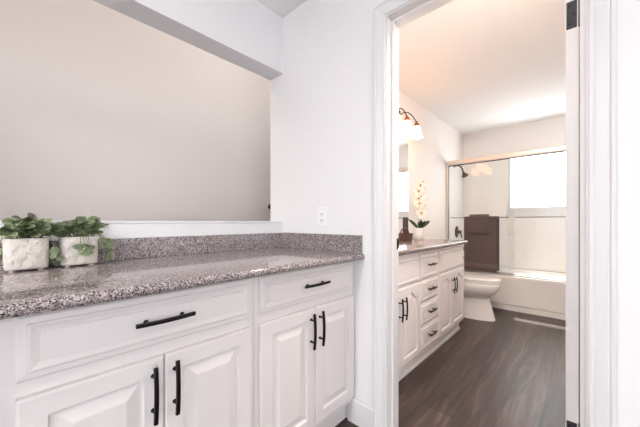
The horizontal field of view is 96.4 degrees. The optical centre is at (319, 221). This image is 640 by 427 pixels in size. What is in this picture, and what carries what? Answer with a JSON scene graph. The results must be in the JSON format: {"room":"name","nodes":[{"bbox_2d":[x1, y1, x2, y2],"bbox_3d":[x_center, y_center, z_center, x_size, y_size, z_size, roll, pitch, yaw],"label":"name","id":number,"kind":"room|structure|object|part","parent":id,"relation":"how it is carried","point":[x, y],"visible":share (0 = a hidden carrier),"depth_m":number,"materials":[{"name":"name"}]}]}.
{"room":"hallway","nodes":[
{"label":"hallway","id":0,"kind":"room"},
{"bbox_2d":[0,0,269,220],"bbox_3d":[-1.211,-0.435,2.591,0.100,3.050,7.750,0,0,43],"label":"wall","id":1,"kind":"structure","parent":0,"point":[106,114],"depth_m":2.18,"materials":[{"name":"white paint"}]},
{"bbox_2d":[0,0,282,242],"bbox_3d":[-1.657,-0.435,0.564,0.140,3.050,3.971,0,0,43],"label":"wall","id":2,"kind":"structure","parent":0,"point":[247,34],"depth_m":1.63,"materials":[{"name":"white paint"}]},
{"bbox_2d":[0,221,282,223],"bbox_3d":[-1.045,0.001,1.223,0.148,0.012,2.171,0,0,43],"label":"trim","id":3,"kind":"structure","parent":2,"relation":"on","point":[105,222],"depth_m":1.46,"materials":[{"name":"white paint"}]},
{"bbox_2d":[0,233,282,269],"bbox_3d":[-0.918,0.120,1.241,0.020,0.095,1.970,0,0,43],"label":"backsplash","id":4,"kind":"structure","parent":2,"relation":"attached to","point":[146,247],"depth_m":1.46,"materials":[{"name":"stone"}]},
{"bbox_2d":[257,0,565,134],"bbox_3d":[1.178,-1.454,0.510,4.368,0.100,7.750,0,0,43],"label":"ceiling","id":5,"kind":"structure","parent":0,"point":[475,65],"depth_m":2.49,"materials":[{"name":"white paint"}]},
{"bbox_2d":[399,90,462,238],"bbox_3d":[1.084,-0.435,3.388,0.120,3.050,3.659,0,0,43],"label":"wall","id":6,"kind":"structure","parent":0,"point":[440,143],"depth_m":3.67,"materials":[{"name":"white paint"}]},
{"bbox_2d":[399,133,407,232],"bbox_3d":[0.470,-0.398,2.633,0.006,1.085,1.500,0,0,43],"label":"wall mirror","id":7,"kind":"object","parent":6,"relation":"attached to","point":[403,140],"visible":0.21,"depth_m":3.10,"materials":[{"name":"mirror"}]},
{"bbox_2d":[399,108,422,139],"bbox_3d":[0.787,-1.039,2.841,0.185,0.271,0.807,0,0,43],"label":"vanity light","id":8,"kind":"object","parent":6,"relation":"attached to","point":[406,127],"visible":0.58,"depth_m":2.95,"materials":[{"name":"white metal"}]},
{"bbox_3d":[0.730,-0.966,2.741,0.132,0.125,0.132,0,0,43],"label":"lamp shade","id":9,"kind":"part","parent":8,"relation":"part of","materials":[{"name":"beige glass"}]},
{"bbox_3d":[0.883,-0.966,2.906,0.132,0.125,0.132,0,0,43],"label":"lamp shade","id":10,"kind":"part","parent":8,"relation":"part of","materials":[{"name":"beige glass"}]},
{"bbox_3d":[1.036,-0.966,3.071,0.132,0.125,0.132,0,0,43],"label":"lamp shade","id":11,"kind":"part","parent":8,"relation":"part of","materials":[{"name":"beige glass"}]},
{"bbox_2d":[335,307,565,426],"bbox_3d":[0.799,1.140,0.861,5.600,0.100,8.150,0,0,43],"label":"floor","id":12,"kind":"structure","parent":0,"point":[509,370],"depth_m":1.98,"materials":[{"name":"brown wood"}]},
{"bbox_2d":[0,278,253,426],"bbox_3d":[-0.674,0.646,1.043,0.645,0.888,0.653,0,0,43],"label":"base cabinet","id":13,"kind":"object","parent":12,"relation":"on","point":[185,357],"visible":0.94,"depth_m":0.80,"materials":[{"name":"white paint"}]},
{"bbox_3d":[-0.571,0.669,0.743,0.019,0.549,0.302,0,0,43],"label":"door","id":14,"kind":"part","parent":13,"relation":"part of","materials":[{"name":"white paint"}]},
{"bbox_3d":[-0.468,0.285,0.855,0.019,0.147,0.607,0,0,43],"label":"drawer","id":15,"kind":"part","parent":13,"relation":"part of","materials":[{"name":"white paint"}]},
{"bbox_3d":[-0.462,0.494,0.807,0.014,0.160,0.011,0,0,43],"label":"pull handle","id":16,"kind":"part","parent":13,"relation":"part of","materials":[{"name":"black metal"}]},
{"bbox_3d":[-0.441,0.284,0.830,0.014,0.011,0.160,0,0,43],"label":"pull handle","id":17,"kind":"part","parent":13,"relation":"part of","materials":[{"name":"black metal"}]},
{"bbox_3d":[-0.422,0.494,0.851,0.014,0.160,0.011,0,0,43],"label":"pull handle","id":18,"kind":"part","parent":13,"relation":"part of","materials":[{"name":"black metal"}]},
{"bbox_2d":[0,232,364,319],"bbox_3d":[-0.679,0.135,1.020,0.670,0.128,1.970,0,0,43],"label":"countertop","id":19,"kind":"structure","parent":13,"relation":"on","point":[145,266],"depth_m":1.10,"materials":[{"name":"stone"}]},
{"bbox_2d":[0,213,65,271],"bbox_3d":[-1.028,0.067,1.002,0.134,0.201,0.213,0,0,43],"label":"potted plant","id":20,"kind":"object","parent":19,"relation":"on","point":[28,251],"visible":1,"depth_m":0.98,"materials":[{"name":"green plant"}]},
{"bbox_3d":[-1.029,0.109,1.003,0.096,0.106,0.112,0,0,43],"label":"pot","id":21,"kind":"part","parent":20,"relation":"part of","materials":[{"name":"beige ceramic"}]},
{"bbox_2d":[43,216,114,266],"bbox_3d":[-0.927,0.072,1.109,0.135,0.193,0.218,0,0,43],"label":"potted plant","id":22,"kind":"object","parent":19,"relation":"on","point":[82,248],"visible":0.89,"depth_m":1.09,"materials":[{"name":"green plant"}]},
{"bbox_3d":[-0.940,0.109,1.114,0.096,0.106,0.112,0,0,43],"label":"pot","id":23,"kind":"part","parent":22,"relation":"part of","materials":[{"name":"beige ceramic"}]},
{"bbox_3d":[-0.364,0.669,0.967,0.019,0.549,0.302,0,0,43],"label":"door","id":24,"kind":"part","parent":13,"relation":"part of","materials":[{"name":"white paint"}]},
{"bbox_2d":[254,261,353,426],"bbox_3d":[-0.235,0.646,1.516,0.645,0.888,0.635,0,0,43],"label":"base cabinet","id":25,"kind":"object","parent":12,"relation":"on","point":[304,318],"visible":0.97,"depth_m":1.28,"materials":[{"name":"white paint"}]},
{"bbox_3d":[-0.131,0.669,1.218,0.019,0.549,0.302,0,0,43],"label":"door","id":26,"kind":"part","parent":25,"relation":"part of","materials":[{"name":"white paint"}]},
{"bbox_3d":[-0.028,0.285,1.329,0.019,0.147,0.607,0,0,43],"label":"drawer","id":27,"kind":"part","parent":25,"relation":"part of","materials":[{"name":"white paint"}]},
{"bbox_3d":[-0.022,0.494,1.282,0.014,0.160,0.011,0,0,43],"label":"pull handle","id":28,"kind":"part","parent":25,"relation":"part of","materials":[{"name":"black metal"}]},
{"bbox_3d":[-0.004,0.284,1.301,0.014,0.011,0.160,0,0,43],"label":"pull handle","id":29,"kind":"part","parent":25,"relation":"part of","materials":[{"name":"black metal"}]},
{"bbox_3d":[0.018,0.494,1.325,0.014,0.160,0.011,0,0,43],"label":"pull handle","id":30,"kind":"part","parent":25,"relation":"part of","materials":[{"name":"black metal"}]},
{"bbox_3d":[0.076,0.669,1.441,0.019,0.549,0.302,0,0,43],"label":"door","id":31,"kind":"part","parent":25,"relation":"part of","materials":[{"name":"white paint"}]},
{"bbox_2d":[399,253,419,380],"bbox_3d":[0.353,0.655,2.081,0.582,0.869,0.619,0,0,43],"label":"vanity cabinet","id":32,"kind":"object","parent":12,"relation":"on","point":[409,286],"visible":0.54,"depth_m":2.00,"materials":[{"name":"white paint"}]},
{"bbox_3d":[0.432,0.713,1.802,0.019,0.525,0.298,0,0,43],"label":"door","id":33,"kind":"part","parent":32,"relation":"part of","materials":[{"name":"white paint"}]},
{"bbox_3d":[0.541,0.580,1.865,0.014,0.150,0.011,0,0,43],"label":"pull handle","id":34,"kind":"part","parent":32,"relation":"part of","materials":[{"name":"black metal"}]},
{"bbox_3d":[0.581,0.580,1.909,0.014,0.150,0.011,0,0,43],"label":"pull handle","id":35,"kind":"part","parent":32,"relation":"part of","materials":[{"name":"black metal"}]},
{"bbox_3d":[0.510,1.080,1.934,0.014,0.020,0.619,0,0,43],"label":"shoe moulding","id":36,"kind":"part","parent":32,"relation":"part of","materials":[{"name":"white paint"}]},
{"bbox_3d":[0.637,0.713,2.023,0.019,0.525,0.298,0,0,43],"label":"door","id":37,"kind":"part","parent":32,"relation":"part of","materials":[{"name":"white paint"}]},
{"bbox_2d":[399,238,467,255],"bbox_3d":[0.698,0.203,2.456,0.579,0.035,1.720,0,0,43],"label":"countertop","id":38,"kind":"structure","parent":32,"relation":"on","point":[414,246],"depth_m":2.36,"materials":[{"name":"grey stone"}]},
{"bbox_2d":[399,228,412,241],"bbox_3d":[0.824,0.119,2.783,0.113,0.131,0.182,0,0,43],"label":"wicker basket","id":39,"kind":"object","parent":38,"relation":"on","point":[405,237],"visible":0.88,"depth_m":2.73,"materials":[{"name":"brown wicker"}]},
{"bbox_2d":[408,178,429,239],"bbox_3d":[1.056,-0.141,3.048,0.204,0.652,0.166,0,0,26],"label":"orchid","id":40,"kind":"object","parent":38,"relation":"on","point":[419,197],"visible":1,"depth_m":2.99,"materials":[{"name":"white plant"}]},
{"bbox_3d":[1.048,0.124,3.025,0.108,0.122,0.108,0,0,43],"label":"pot","id":41,"kind":"part","parent":40,"relation":"part of","materials":[{"name":"white ceramic"}]},
{"bbox_3d":[1.035,-0.325,2.994,0.108,0.102,0.011,0,0,34],"label":"flower","id":42,"kind":"part","parent":40,"relation":"part of","materials":[{"name":"beige plant"}]},
{"bbox_3d":[1.035,-0.253,2.994,0.119,0.113,0.012,0,0,34],"label":"flower","id":43,"kind":"part","parent":40,"relation":"part of","materials":[{"name":"beige plant"}]},
{"bbox_3d":[1.047,-0.387,2.989,0.099,0.093,0.010,0,0,13],"label":"flower","id":44,"kind":"part","parent":40,"relation":"part of","materials":[{"name":"beige plant"}]},
{"bbox_3d":[1.041,-0.201,2.989,0.119,0.113,0.012,0,0,22],"label":"flower","id":45,"kind":"part","parent":40,"relation":"part of","materials":[{"name":"beige plant"}]},
{"bbox_3d":[1.058,-0.274,2.992,0.116,0.110,0.012,0,0,-2],"label":"flower","id":46,"kind":"part","parent":40,"relation":"part of","materials":[{"name":"beige plant"}]},
{"bbox_3d":[1.058,-0.097,2.990,0.084,0.113,0.086,0,0,43],"label":"flower","id":47,"kind":"part","parent":40,"relation":"part of","materials":[{"name":"beige plant"}]},
{"bbox_3d":[1.067,-0.170,2.998,0.067,0.113,0.100,0,0,43],"label":"flower","id":48,"kind":"part","parent":40,"relation":"part of","materials":[{"name":"beige plant"}]},
{"bbox_2d":[415,249,437,365],"bbox_3d":[0.690,0.655,2.443,0.582,0.869,0.369,0,0,43],"label":"vanity cabinet","id":49,"kind":"object","parent":12,"relation":"on","point":[428,260],"visible":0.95,"depth_m":2.25,"materials":[{"name":"white paint"}]},
{"bbox_3d":[0.847,1.080,2.297,0.014,0.020,0.369,0,0,43],"label":"shoe moulding","id":50,"kind":"part","parent":49,"relation":"part of","materials":[{"name":"white paint"}]},
{"bbox_3d":[0.871,0.342,2.275,0.019,0.187,0.350,0,0,43],"label":"drawer","id":51,"kind":"part","parent":49,"relation":"part of","materials":[{"name":"white paint"}]},
{"bbox_3d":[0.871,0.887,2.275,0.019,0.175,0.350,0,0,43],"label":"drawer","id":52,"kind":"part","parent":49,"relation":"part of","materials":[{"name":"white paint"}]},
{"bbox_3d":[0.871,0.705,2.275,0.019,0.160,0.350,0,0,43],"label":"drawer","id":53,"kind":"part","parent":49,"relation":"part of","materials":[{"name":"white paint"}]},
{"bbox_3d":[0.871,0.530,2.275,0.019,0.160,0.350,0,0,43],"label":"drawer","id":54,"kind":"part","parent":49,"relation":"part of","materials":[{"name":"white paint"}]},
{"bbox_2d":[434,245,463,349],"bbox_3d":[1.044,0.655,2.825,0.582,0.869,0.669,0,0,43],"label":"vanity cabinet","id":55,"kind":"object","parent":12,"relation":"on","point":[450,274],"visible":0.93,"depth_m":2.61,"materials":[{"name":"white paint"}]},
{"bbox_3d":[1.114,0.713,2.537,0.019,0.525,0.324,0,0,43],"label":"door","id":56,"kind":"part","parent":55,"relation":"part of","materials":[{"name":"white paint"}]},
{"bbox_3d":[1.201,1.080,2.678,0.014,0.020,0.669,0,0,43],"label":"shoe moulding","id":57,"kind":"part","parent":55,"relation":"part of","materials":[{"name":"white paint"}]},
{"bbox_3d":[1.336,0.713,2.776,0.019,0.525,0.324,0,0,43],"label":"door","id":58,"kind":"part","parent":55,"relation":"part of","materials":[{"name":"white paint"}]},
{"bbox_2d":[464,273,501,320],"bbox_3d":[1.693,0.703,3.381,0.772,0.775,0.480,0,0,43],"label":"toilet","id":59,"kind":"object","parent":12,"relation":"on","point":[478,289],"visible":0.45,"depth_m":3.17,"materials":[{"name":"white ceramic"}]},
{"bbox_3d":[1.775,0.664,3.305,0.544,0.020,0.362,0,0,43],"label":"seat","id":60,"kind":"part","parent":59,"relation":"part of","materials":[{"name":"white ceramic"}]},
{"bbox_3d":[1.776,0.637,3.305,0.546,0.028,0.364,0,0,43],"label":"lid","id":61,"kind":"part","parent":59,"relation":"part of","materials":[{"name":"white ceramic"}]},
{"bbox_2d":[462,263,565,319],"bbox_3d":[2.588,0.877,3.802,1.516,0.425,0.781,0,0,43],"label":"bathtub","id":62,"kind":"object","parent":12,"relation":"on","point":[541,297],"visible":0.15,"depth_m":3.40,"materials":[{"name":"white ceramic"}]},
{"bbox_2d":[446,145,565,281],"bbox_3d":[2.350,-0.096,3.546,1.516,1.519,0.114,0,0,43],"label":"shower door frame","id":63,"kind":"structure","parent":62,"relation":"on","point":[556,149],"depth_m":3.58,"materials":[{"name":"silver metal"}]},
{"bbox_2d":[464,216,498,272],"bbox_3d":[2.091,0.282,3.713,0.402,0.712,0.038,0,0,43],"label":"bath towel","id":64,"kind":"object","parent":63,"relation":"hanging from","point":[481,252],"visible":0.8,"depth_m":3.68,"materials":[{"name":"brown fabric"}]},
{"bbox_2d":[469,214,489,232],"bbox_3d":[2.076,0.021,3.729,0.220,0.247,0.091,0,0,43],"label":"hand towel","id":65,"kind":"object","parent":64,"relation":"on","point":[478,223],"visible":0.95,"depth_m":3.70,"materials":[{"name":"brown fabric"}]},
{"bbox_3d":[2.361,-0.823,3.558,1.516,0.065,0.082,0,0,43],"label":"header rail","id":66,"kind":"part","parent":63,"relation":"part of","materials":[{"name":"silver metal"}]},
{"bbox_2d":[450,166,565,272],"bbox_3d":[2.625,-0.088,3.849,1.509,1.504,0.684,0,0,43],"label":"tub surround","id":67,"kind":"object","parent":62,"relation":"on","point":[524,243],"visible":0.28,"depth_m":4.05,"materials":[{"name":"white tile"}]},
{"bbox_3d":[2.072,-0.088,4.356,0.008,1.504,0.673,0,0,43],"label":"panel","id":68,"kind":"part","parent":67,"relation":"part of","materials":[{"name":"white plastic"}]},
{"bbox_2d":[455,226,461,237],"bbox_3d":[2.118,0.150,4.338,0.084,0.176,0.176,0,0,43],"label":"shower valve","id":69,"kind":"object","parent":67,"relation":"attached to","point":[457,231],"visible":1,"depth_m":4.33,"materials":[{"name":"brown metal"}]},
{"bbox_2d":[454,166,468,177],"bbox_3d":[2.074,-0.758,4.205,0.200,0.220,0.096,0,0,43],"label":"shower","id":70,"kind":"object","parent":67,"relation":"attached to","point":[464,174],"visible":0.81,"depth_m":4.17,"materials":[{"name":"brown metal"}]},
{"bbox_3d":[2.858,0.293,4.093,1.501,0.742,0.010,0,0,43],"label":"panel","id":71,"kind":"part","parent":67,"relation":"part of","materials":[{"name":"white plastic"}]},
{"bbox_2d":[270,0,639,426],"bbox_3d":[1.284,-0.182,0.624,4.368,2.544,0.120,0,0,43],"label":"wall","id":72,"kind":"structure","parent":0,"point":[321,103],"depth_m":1.56,"materials":[{"name":"white paint"}]},
{"bbox_2d":[318,207,326,226],"bbox_3d":[0.013,-0.031,1.716,0.076,0.118,0.010,0,0,43],"label":"wall outlet","id":73,"kind":"object","parent":72,"relation":"attached to","point":[322,211],"visible":1,"depth_m":1.71,"materials":[{"name":"white plastic"}]},
{"bbox_2d":[320,211,323,222],"bbox_3d":[0.012,-0.031,1.715,0.034,0.068,0.004,0,0,43],"label":"receptacle","id":74,"kind":"object","parent":73,"relation":"attached to","point":[321,212],"depth_m":1.71,"materials":[{"name":"white plastic"}]},
{"bbox_2d":[348,396,372,426],"bbox_3d":[0.217,1.020,1.524,0.164,0.140,0.014,0,0,43],"label":"baseboard","id":75,"kind":"structure","parent":72,"relation":"attached to","point":[360,412],"depth_m":1.52,"materials":[{"name":"white paint"}]},
{"bbox_2d":[373,0,616,426],"bbox_3d":[0.640,-0.003,1.222,0.865,2.185,0.158,0,0,43],"label":"door frame","id":76,"kind":"structure","parent":72,"relation":"attached to","point":[598,18],"depth_m":0.96,"materials":[{"name":"white paint"}]},
{"bbox_2d":[566,0,579,426],"bbox_3d":[1.165,0.029,1.301,0.045,2.099,0.714,0,0,43],"label":"door","id":77,"kind":"structure","parent":72,"relation":"in","point":[572,6],"depth_m":1.04,"materials":[{"name":"white paint"}]},
{"bbox_2d":[463,115,565,272],"bbox_3d":[2.903,-0.157,4.141,1.520,2.494,0.120,0,0,43],"label":"wall","id":78,"kind":"structure","parent":0,"point":[485,186],"depth_m":4.30,"materials":[{"name":"white paint"}]},
{"bbox_2d":[505,145,565,216],"bbox_3d":[3.084,-0.550,3.925,0.920,0.940,0.090,0,0,43],"label":"window","id":79,"kind":"structure","parent":78,"relation":"in","point":[553,210],"depth_m":4.05,"materials":[{"name":"white paint"}]},
{"bbox_3d":[3.067,-0.095,3.907,0.920,0.030,0.040,0,0,43],"label":"sill","id":80,"kind":"part","parent":79,"relation":"part of","materials":[{"name":"white paint"}]},
{"bbox_3d":[3.091,-0.182,3.932,0.790,0.055,0.040,0,0,43],"label":"sash rail","id":81,"kind":"part","parent":79,"relation":"part of","materials":[{"name":"white paint"}]}
]}

